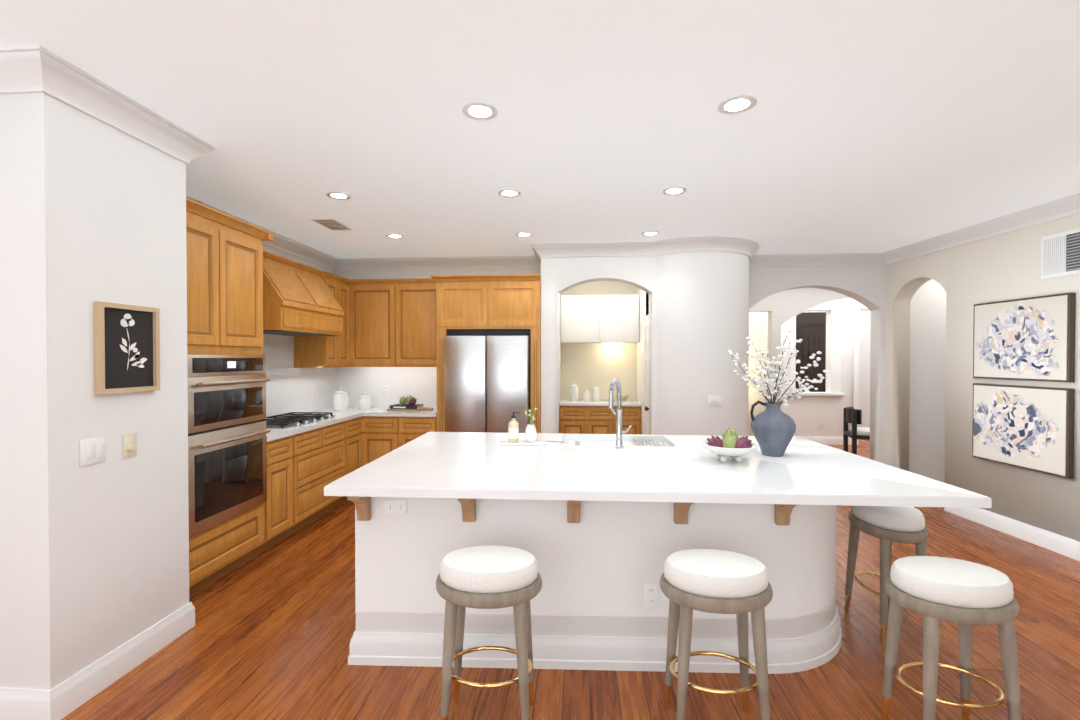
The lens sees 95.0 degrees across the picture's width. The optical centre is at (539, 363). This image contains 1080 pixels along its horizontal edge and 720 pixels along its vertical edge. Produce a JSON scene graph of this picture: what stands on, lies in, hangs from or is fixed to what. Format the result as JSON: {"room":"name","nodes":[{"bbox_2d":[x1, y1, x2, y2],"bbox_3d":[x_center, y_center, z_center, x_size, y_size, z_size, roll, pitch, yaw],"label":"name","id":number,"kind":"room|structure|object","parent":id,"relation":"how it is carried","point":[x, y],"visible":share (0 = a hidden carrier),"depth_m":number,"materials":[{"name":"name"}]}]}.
{"room":"kitchen","nodes":[
{"label":"kitchen","id":0,"kind":"room"},
{"bbox_2d":[32,92,188,689],"bbox_3d":[-2.012,0.126,2.416,0.002,2.740,0.740,0,1,4],"label":"wall","id":1,"kind":"structure","parent":0,"point":[94,562],"depth_m":2.29,"materials":[{"name":"white paint"}]},
{"bbox_2d":[80,436,105,465],"bbox_3d":[-2.019,0.395,2.237,0.009,0.115,0.116,0,1,4],"label":"light switch","id":2,"kind":"object","parent":1,"relation":"attached to","point":[92,450],"depth_m":2.23,"materials":[{"name":"white plastic"}]},
{"bbox_2d":[94,301,159,393],"bbox_3d":[-1.997,-0.073,2.404,0.030,0.422,0.322,0,1,4],"label":"art","id":3,"kind":"object","parent":1,"relation":"attached to","point":[126,348],"visible":1,"depth_m":2.39,"materials":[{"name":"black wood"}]},
{"bbox_2d":[123,432,136,457],"bbox_3d":[-2.000,0.399,2.421,0.022,0.115,0.070,0,1,4],"label":"light switch","id":4,"kind":"object","parent":1,"relation":"attached to","point":[129,440],"depth_m":2.42,"materials":[{"name":"white plastic"}]},
{"bbox_2d":[62,67,203,163],"bbox_3d":[-1.962,-1.182,2.400,0.100,0.125,0.720,0,1,4],"label":"crown molding","id":5,"kind":"structure","parent":1,"relation":"attached to","point":[95,98],"depth_m":2.38,"materials":[{"name":"white paint"}]},
{"bbox_2d":[204,141,215,154],"bbox_3d":[-2.285,-1.187,2.843,0.810,0.125,0.100,0,1,4],"label":"crown molding","id":6,"kind":"structure","parent":1,"relation":"attached to","point":[208,148],"depth_m":2.82,"materials":[{"name":"white paint"}]},
{"bbox_2d":[0,120,335,655],"bbox_3d":[-2.798,0.105,4.245,0.240,2.740,4.270,0,1,4],"label":"wall","id":7,"kind":"structure","parent":0,"point":[19,462],"depth_m":2.06,"materials":[{"name":"white paint"}]},
{"bbox_2d":[0,45,75,100],"bbox_3d":[-3.364,-1.178,2.081,2.850,0.125,0.100,0,1,4],"label":"crown molding","id":8,"kind":"structure","parent":7,"relation":"attached to","point":[33,69],"depth_m":2.00,"materials":[{"name":"white paint"}]},
{"bbox_2d":[0,602,194,719],"bbox_3d":[-3.374,1.425,2.533,2.769,0.140,0.778,0,1,4],"label":"baseboard","id":9,"kind":"structure","parent":7,"relation":"attached to","point":[69,695],"depth_m":2.23,"materials":[{"name":"white"}]},
{"bbox_2d":[186,195,339,269],"bbox_3d":[-2.628,-1.205,4.488,0.100,0.125,3.330,0,1,4],"label":"crown molding","id":10,"kind":"structure","parent":7,"relation":"attached to","point":[280,242],"depth_m":5.23,"materials":[{"name":"white"}]},
{"bbox_2d":[270,369,337,420],"bbox_3d":[-2.631,0.297,4.999,0.015,0.500,2.340,0,1,4],"label":"backsplash","id":11,"kind":"structure","parent":7,"relation":"attached to","point":[291,390],"depth_m":5.34,"materials":[{"name":"white tile"}]},
{"bbox_2d":[270,253,345,336],"bbox_3d":[-2.381,-0.625,4.692,0.557,0.670,1.100,0,1,4],"label":"range hood","id":12,"kind":"object","parent":7,"relation":"attached to","point":[305,302],"depth_m":4.63,"materials":[{"name":"brown wood"}]},
{"bbox_2d":[314,387,317,397],"bbox_3d":[-2.568,0.329,5.669,0.008,0.115,0.070,0,1,4],"label":"outlet","id":13,"kind":"object","parent":7,"relation":"attached to","point":[316,388],"depth_m":5.67,"materials":[{"name":"white plastic"}]},
{"bbox_2d":[294,337,341,368],"bbox_3d":[-2.432,-0.468,5.395,0.350,1.020,0.290,0,1,4],"label":"upper cabinet","id":14,"kind":"object","parent":7,"relation":"attached to","point":[309,352],"depth_m":5.26,"materials":[{"name":"brown wood"}]},
{"bbox_2d":[342,278,349,368],"bbox_3d":[-2.411,-0.471,5.684,0.350,1.020,0.290,0,1,4],"label":"upper cabinet","id":15,"kind":"object","parent":7,"relation":"attached to","point":[345,340],"depth_m":5.75,"materials":[{"name":"brown wood"}]},
{"bbox_2d":[336,267,540,280],"bbox_3d":[-1.232,0.083,6.168,2.595,2.740,0.200,0,1,4],"label":"wall","id":16,"kind":"structure","parent":0,"point":[394,273],"depth_m":6.07,"materials":[{"name":"white paint"}]},
{"bbox_2d":[350,279,397,368],"bbox_3d":[-1.951,-0.474,5.937,0.566,1.020,0.350,0,1,4],"label":"upper cabinet","id":17,"kind":"object","parent":16,"relation":"attached to","point":[371,300],"depth_m":5.77,"materials":[{"name":"brown wood"}]},
{"bbox_2d":[382,385,387,394],"bbox_3d":[-1.908,0.324,6.097,0.070,0.115,0.009,0,1,4],"label":"outlet","id":18,"kind":"object","parent":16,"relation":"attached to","point":[384,389],"depth_m":6.10,"materials":[{"name":"white plastic"}]},
{"bbox_2d":[334,369,445,408],"bbox_3d":[-1.814,0.284,6.104,1.450,0.500,0.015,0,1,4],"label":"backsplash","id":19,"kind":"structure","parent":16,"relation":"attached to","point":[428,386],"depth_m":6.09,"materials":[{"name":"white tile"}]},
{"bbox_2d":[394,277,445,368],"bbox_3d":[-1.386,-0.474,5.895,0.567,1.020,0.350,0,1,4],"label":"upper cabinet","id":20,"kind":"object","parent":16,"relation":"attached to","point":[419,342],"depth_m":5.73,"materials":[{"name":"brown wood"}]},
{"bbox_2d":[340,253,547,269],"bbox_3d":[-1.199,-1.222,6.001,2.505,0.125,0.100,0,1,4],"label":"crown molding","id":21,"kind":"structure","parent":16,"relation":"attached to","point":[468,261],"depth_m":6.00,"materials":[{"name":"white paint"}]},
{"bbox_2d":[438,275,489,332],"bbox_3d":[-0.812,-0.671,5.706,0.541,0.580,0.637,0,1,4],"label":"upper cabinet","id":22,"kind":"object","parent":16,"relation":"attached to","point":[463,300],"depth_m":5.39,"materials":[{"name":"brown wood"}]},
{"bbox_2d":[490,274,540,332],"bbox_3d":[-0.273,-0.671,5.666,0.541,0.580,0.637,0,1,4],"label":"upper cabinet","id":23,"kind":"object","parent":16,"relation":"attached to","point":[515,299],"depth_m":5.35,"materials":[{"name":"brown wood"}]},
{"bbox_2d":[0,0,1079,257],"bbox_3d":[1.635,-1.290,4.234,12.500,0.050,15.200,0,1,4],"label":"ceiling","id":24,"kind":"structure","parent":0,"point":[870,126],"depth_m":2.44,"materials":[{"name":"white paint"}]},
{"bbox_2d":[311,218,351,229],"bbox_3d":[-1.885,-1.261,4.497,0.200,0.012,0.360,0,1,4],"label":"ceiling vent","id":25,"kind":"object","parent":24,"relation":"in","point":[332,224],"visible":1,"depth_m":4.47,"materials":[{"name":"white metal"}]},
{"bbox_2d":[326,192,350,199],"bbox_3d":[-1.504,-1.253,3.696,0.176,0.007,0.176,0,1,4],"label":"recessed light","id":26,"kind":"object","parent":24,"relation":"in","point":[339,195],"visible":0.96,"depth_m":3.69,"materials":[{"name":"white"}]},
{"bbox_2d":[386,234,403,238],"bbox_3d":[-1.442,-1.267,4.925,0.176,0.007,0.176,0,1,4],"label":"recessed light","id":27,"kind":"object","parent":24,"relation":"in","point":[395,236],"visible":1,"depth_m":4.93,"materials":[{"name":"white plastic"}]},
{"bbox_2d":[462,102,497,119],"bbox_3d":[-0.295,-1.239,2.433,0.176,0.007,0.176,0,1,4],"label":"recessed light","id":28,"kind":"object","parent":24,"relation":"in","point":[479,111],"visible":1,"depth_m":2.43,"materials":[{"name":"white"}]},
{"bbox_2d":[498,189,520,197],"bbox_3d":[-0.225,-1.252,3.641,0.176,0.007,0.176,0,1,4],"label":"recessed light","id":29,"kind":"object","parent":24,"relation":"in","point":[509,193],"visible":1,"depth_m":3.64,"materials":[{"name":"white plastic"}]},
{"bbox_2d":[515,232,532,236],"bbox_3d":[-0.154,-1.266,4.859,0.176,0.007,0.176,0,1,4],"label":"recessed light","id":30,"kind":"object","parent":24,"relation":"in","point":[523,234],"visible":1,"depth_m":4.86,"materials":[{"name":"white"}]},
{"bbox_2d":[641,231,659,235],"bbox_3d":[1.077,-1.266,4.818,0.176,0.007,0.176,0,1,4],"label":"recessed light","id":31,"kind":"object","parent":24,"relation":"in","point":[650,233],"visible":0.98,"depth_m":4.82,"materials":[{"name":"white"}]},
{"bbox_2d":[662,187,686,194],"bbox_3d":[0.975,-1.252,3.592,0.176,0.007,0.176,0,1,4],"label":"recessed light","id":32,"kind":"object","parent":24,"relation":"in","point":[674,190],"visible":1,"depth_m":3.58,"materials":[{"name":"white"}]},
{"bbox_2d":[718,95,756,113],"bbox_3d":[0.944,-1.238,2.371,0.176,0.007,0.176,0,1,4],"label":"recessed light","id":33,"kind":"object","parent":24,"relation":"in","point":[738,104],"visible":1,"depth_m":2.37,"materials":[{"name":"white"}]},
{"bbox_2d":[541,257,560,432],"bbox_3d":[0.175,0.081,6.389,0.180,2.740,2.050,0,1,4],"label":"wall","id":34,"kind":"structure","parent":0,"point":[550,266],"depth_m":5.37,"materials":[{"name":"white paint"}]},
{"bbox_2d":[528,245,543,267],"bbox_3d":[-0.023,-1.218,5.609,0.100,0.125,0.450,0,1,4],"label":"crown molding","id":35,"kind":"structure","parent":34,"relation":"attached to","point":[538,250],"depth_m":5.62,"materials":[{"name":"white"}]},
{"bbox_2d":[61,439,1079,719],"bbox_3d":[1.635,1.500,4.266,12.500,0.050,15.200,0,1,4],"label":"floor","id":36,"kind":"structure","parent":0,"point":[269,635],"depth_m":2.42,"materials":[{"name":"brown wood"}]},
{"bbox_2d":[186,197,269,596],"bbox_3d":[-2.440,0.241,3.330,0.644,2.490,0.955,0,1,4],"label":"tall cabinet","id":37,"kind":"object","parent":36,"relation":"on","point":[228,266],"depth_m":3.35,"materials":[{"name":"brown wood"}]},
{"bbox_2d":[270,441,297,546],"bbox_3d":[-2.399,1.038,4.003,0.627,0.880,0.375,0,1,4],"label":"base cabinet","id":38,"kind":"object","parent":36,"relation":"on","point":[273,453],"depth_m":4.03,"materials":[{"name":"brown wood"}]},
{"bbox_2d":[298,441,345,528],"bbox_3d":[-2.350,1.031,4.656,0.627,0.880,0.935,0,1,4],"label":"base cabinet","id":39,"kind":"object","parent":36,"relation":"on","point":[319,466],"depth_m":4.56,"materials":[{"name":"brown wood"}]},
{"bbox_2d":[346,445,361,499],"bbox_3d":[-2.300,1.023,5.329,0.627,0.880,0.415,0,1,4],"label":"base cabinet","id":40,"kind":"object","parent":36,"relation":"on","point":[353,453],"depth_m":5.29,"materials":[{"name":"brown wood"}]},
{"bbox_2d":[362,433,397,465],"bbox_3d":[-1.755,1.018,5.796,0.430,0.880,0.637,0,1,4],"label":"base cabinet","id":41,"kind":"object","parent":36,"relation":"on","point":[370,453],"depth_m":5.48,"materials":[{"name":"brown wood"}]},
{"bbox_2d":[398,413,445,447],"bbox_3d":[-1.326,1.018,5.764,0.430,0.880,0.637,0,1,4],"label":"base cabinet","id":42,"kind":"object","parent":36,"relation":"on","point":[436,424],"depth_m":5.44,"materials":[{"name":"brown wood"}]},
{"bbox_2d":[270,405,445,444],"bbox_3d":[-1.908,0.567,4.948,1.465,0.040,2.340,0,1,4],"label":"countertop","id":43,"kind":"structure","parent":42,"relation":"on","point":[354,425],"depth_m":5.25,"materials":[{"name":"white stone"}]},
{"bbox_2d":[333,388,348,410],"bbox_3d":[-2.315,0.409,5.751,0.170,0.258,0.170,0,1,4],"label":"canister","id":44,"kind":"object","parent":43,"relation":"on","point":[340,400],"visible":1,"depth_m":5.69,"materials":[{"name":"white ceramic"}]},
{"bbox_2d":[358,392,371,408],"bbox_3d":[-2.075,0.437,5.874,0.160,0.198,0.160,0,1,4],"label":"canister","id":45,"kind":"object","parent":43,"relation":"on","point":[364,401],"visible":1,"depth_m":5.81,"materials":[{"name":"white ceramic"}]},
{"bbox_2d":[387,395,432,410],"bbox_3d":[-1.491,0.451,5.767,0.500,0.172,0.260,0,1,8],"label":"board","id":46,"kind":"object","parent":43,"relation":"on","point":[411,404],"visible":1,"depth_m":5.70,"materials":[{"name":"brown wood"}]},
{"bbox_2d":[436,545,541,719],"bbox_3d":[-0.212,1.149,2.063,0.443,0.704,0.331,0,1,4],"label":"stool","id":47,"kind":"object","parent":36,"relation":"on","point":[488,577],"visible":1,"depth_m":1.95,"materials":[{"name":"grey wood"}]},
{"bbox_2d":[446,333,533,432],"bbox_3d":[-0.551,0.576,5.712,0.907,1.765,0.580,0,1,4],"label":"refrigerator","id":48,"kind":"object","parent":36,"relation":"on","point":[488,374],"depth_m":5.32,"materials":[{"name":"silver metal"}]},
{"bbox_2d":[446,329,537,408],"bbox_3d":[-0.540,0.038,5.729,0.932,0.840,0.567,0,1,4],"label":"refrigerator surround","id":49,"kind":"object","parent":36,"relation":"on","point":[533,336],"depth_m":5.35,"materials":[{"name":"brown wood"}]},
{"bbox_2d":[347,496,841,673],"bbox_3d":[0.377,1.046,3.078,2.681,0.885,1.678,0,1,4],"label":"kitchen island","id":50,"kind":"object","parent":36,"relation":"on","point":[601,528],"depth_m":2.44,"materials":[{"name":"white paint"}]},
{"bbox_2d":[324,432,991,507],"bbox_3d":[0.511,0.582,3.034,2.951,0.045,1.705,0,1,4],"label":"island countertop","id":51,"kind":"structure","parent":50,"relation":"on","point":[586,468],"depth_m":2.50,"materials":[{"name":"white stone"}]},
{"bbox_2d":[500,408,565,445],"bbox_3d":[-0.037,0.427,3.431,0.471,0.253,0.160,0,1,-4],"label":"tray","id":52,"kind":"object","parent":51,"relation":"on","point":[530,434],"visible":1,"depth_m":3.40,"materials":[{"name":"white stone"}]},
{"bbox_2d":[608,378,631,448],"bbox_3d":[0.542,0.326,3.345,0.148,0.458,0.218,0,1,4],"label":"faucet","id":53,"kind":"object","parent":51,"relation":"on","point":[618,413],"visible":1,"depth_m":3.26,"materials":[{"name":"silver metal"}]},
{"bbox_2d":[700,427,758,462],"bbox_3d":[1.089,0.467,2.851,0.316,0.187,0.316,0,1,4],"label":"bowl","id":54,"kind":"object","parent":51,"relation":"on","point":[731,445],"visible":1,"depth_m":2.80,"materials":[{"name":"white ceramic"}]},
{"bbox_2d":[728,329,827,456],"bbox_3d":[1.461,0.174,3.020,0.577,0.768,0.252,0,1,4],"label":"vase","id":55,"kind":"object","parent":51,"relation":"on","point":[773,426],"visible":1,"depth_m":3.00,"materials":[{"name":"ceramic"}]},
{"bbox_2d":[560,295,641,434],"bbox_3d":[0.830,0.245,6.911,1.094,2.400,0.605,0,1,4],"label":"pantry cabinet","id":56,"kind":"object","parent":36,"relation":"on","point":[599,337],"visible":0.79,"depth_m":6.88,"materials":[{"name":"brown wood"}]},
{"bbox_2d":[570,382,578,400],"bbox_3d":[0.480,0.390,6.927,0.120,0.268,0.120,0,1,4],"label":"jar","id":57,"kind":"object","parent":56,"relation":"on","point":[574,393],"visible":1,"depth_m":6.88,"materials":[{"name":"white ceramic"}]},
{"bbox_2d":[583,388,589,401],"bbox_3d":[0.646,0.431,6.864,0.100,0.188,0.100,0,1,4],"label":"jar","id":58,"kind":"object","parent":56,"relation":"on","point":[586,395],"visible":1,"depth_m":6.83,"materials":[{"name":"white ceramic"}]},
{"bbox_2d":[592,385,599,400],"bbox_3d":[0.781,0.410,6.924,0.110,0.228,0.110,0,1,4],"label":"jar","id":59,"kind":"object","parent":56,"relation":"on","point":[595,394],"visible":1,"depth_m":6.88,"materials":[{"name":"white ceramic"}]},
{"bbox_2d":[614,394,630,401],"bbox_3d":[1.136,0.477,6.848,0.220,0.096,0.200,0,1,4],"label":"bowl","id":60,"kind":"object","parent":56,"relation":"on","point":[624,397],"visible":0.67,"depth_m":6.79,"materials":[{"name":"beige ceramic"}]},
{"bbox_2d":[660,549,772,719],"bbox_3d":[0.715,1.149,2.024,0.443,0.704,0.331,0,1,4],"label":"stool","id":61,"kind":"object","parent":36,"relation":"on","point":[720,582],"visible":1,"depth_m":1.92,"materials":[{"name":"beige fabric"}]},
{"bbox_2d":[843,407,869,454],"bbox_3d":[4.560,1.035,6.903,0.500,0.820,0.510,0,1,19],"label":"dining chair","id":62,"kind":"object","parent":36,"relation":"on","point":[853,416],"visible":0.62,"depth_m":6.75,"materials":[{"name":"black wood"}]},
{"bbox_2d":[844,506,928,645],"bbox_3d":[1.948,1.141,2.784,0.331,0.704,0.443,0,1,4],"label":"stool","id":63,"kind":"object","parent":36,"relation":"on","point":[887,525],"visible":0.75,"depth_m":2.64,"materials":[{"name":"grey wood"}]},
{"bbox_2d":[881,556,1021,719],"bbox_3d":[1.608,1.150,1.947,0.442,0.704,0.330,0,1,4],"label":"stool","id":64,"kind":"object","parent":36,"relation":"on","point":[966,596],"visible":1,"depth_m":1.85,"materials":[{"name":"beige fabric"}]},
{"bbox_2d":[561,256,654,434],"bbox_3d":[0.714,0.092,5.422,1.039,2.740,0.200,0,1,4],"label":"wall","id":65,"kind":"structure","parent":0,"point":[614,275],"depth_m":5.33,"materials":[{"name":"white paint"}]},
{"bbox_2d":[646,251,748,435],"bbox_3d":[1.793,0.090,5.620,1.084,2.740,1.144,0,1,4],"label":"wall","id":66,"kind":"structure","parent":0,"point":[701,313],"depth_m":5.10,"materials":[{"name":"white paint"}]},
{"bbox_2d":[642,314,648,434],"bbox_3d":[1.278,0.436,5.905,0.041,2.020,0.760,0,1,4],"label":"pantry door","id":67,"kind":"structure","parent":66,"relation":"in","point":[645,371],"depth_m":5.94,"materials":[{"name":"white"}]},
{"bbox_2d":[707,395,722,406],"bbox_3d":[1.789,0.381,5.054,0.162,0.115,0.010,0,1,-6],"label":"light switch","id":68,"kind":"object","parent":66,"relation":"attached to","point":[714,400],"visible":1,"depth_m":5.05,"materials":[{"name":"white plastic"}]},
{"bbox_2d":[748,288,870,436],"bbox_3d":[4.993,0.067,7.599,5.300,2.740,0.180,0,1,4],"label":"wall","id":69,"kind":"structure","parent":0,"point":[771,316],"depth_m":7.55,"materials":[{"name":"white paint"}]},
{"bbox_2d":[796,312,825,391],"bbox_3d":[5.636,0.178,10.165,1.300,2.460,0.150,0,1,4],"label":"entry door","id":70,"kind":"structure","parent":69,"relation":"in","point":[811,330],"depth_m":10.16,"materials":[{"name":"brown wood"}]},
{"bbox_2d":[793,436,851,444],"bbox_3d":[4.038,1.354,8.789,2.920,0.140,0.019,0,1,4],"label":"baseboard","id":71,"kind":"structure","parent":69,"relation":"attached to","point":[829,440],"depth_m":8.70,"materials":[{"name":"white"}]},
{"bbox_2d":[788,304,867,444],"bbox_3d":[5.552,0.195,8.642,2.340,2.460,0.060,0,1,4],"label":"window","id":72,"kind":"structure","parent":69,"relation":"in","point":[835,349],"depth_m":8.67,"materials":[{"name":"white wood"}]},
{"bbox_2d":[749,265,946,482],"bbox_3d":[5.037,0.087,5.851,5.352,2.740,0.200,0,1,4],"label":"wall","id":73,"kind":"structure","parent":0,"point":[864,285],"depth_m":5.81,"materials":[{"name":"white paint"}]},
{"bbox_2d":[741,252,883,266],"bbox_3d":[3.145,-1.220,5.813,1.582,0.125,0.128,0,1,4],"label":"crown molding","id":74,"kind":"structure","parent":73,"relation":"attached to","point":[835,259],"depth_m":5.81,"materials":[{"name":"white paint"}]},
{"bbox_2d":[884,213,1079,541],"bbox_3d":[4.480,0.138,1.313,1.548,2.740,9.366,0,1,4],"label":"wall","id":75,"kind":"structure","parent":0,"point":[996,268],"depth_m":4.64,"materials":[{"name":"beige paint"}]},
{"bbox_2d":[884,193,1079,264],"bbox_3d":[4.035,-1.168,1.219,0.824,0.125,9.158,0,1,4],"label":"crown molding","id":76,"kind":"structure","parent":75,"relation":"attached to","point":[1069,205],"depth_m":4.38,"materials":[{"name":"white paint"}]},
{"bbox_2d":[944,507,1079,560],"bbox_3d":[4.074,1.444,0.803,0.019,0.140,8.286,0,1,0],"label":"baseboard","id":77,"kind":"structure","parent":75,"relation":"attached to","point":[1060,544],"depth_m":4.15,"materials":[{"name":"white wood"}]},
{"bbox_2d":[972,383,1074,478],"bbox_3d":[4.039,0.529,4.181,0.048,0.685,0.830,0,1,0],"label":"picture","id":78,"kind":"object","parent":75,"relation":"attached to","point":[1029,427],"visible":1,"depth_m":4.09,"materials":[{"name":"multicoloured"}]},
{"bbox_2d":[973,293,1075,381],"bbox_3d":[4.039,-0.203,4.173,0.048,0.682,0.830,0,1,0],"label":"picture","id":79,"kind":"object","parent":75,"relation":"attached to","point":[1031,339],"visible":1,"depth_m":4.08,"materials":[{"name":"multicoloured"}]},
{"bbox_2d":[1041,228,1079,278],"bbox_3d":[4.059,-0.849,3.729,0.016,0.340,0.547,0,1,0],"label":"air vent","id":80,"kind":"object","parent":75,"relation":"in","point":[1060,254],"visible":1,"depth_m":3.85,"materials":[{"name":"white metal"}]}
]}

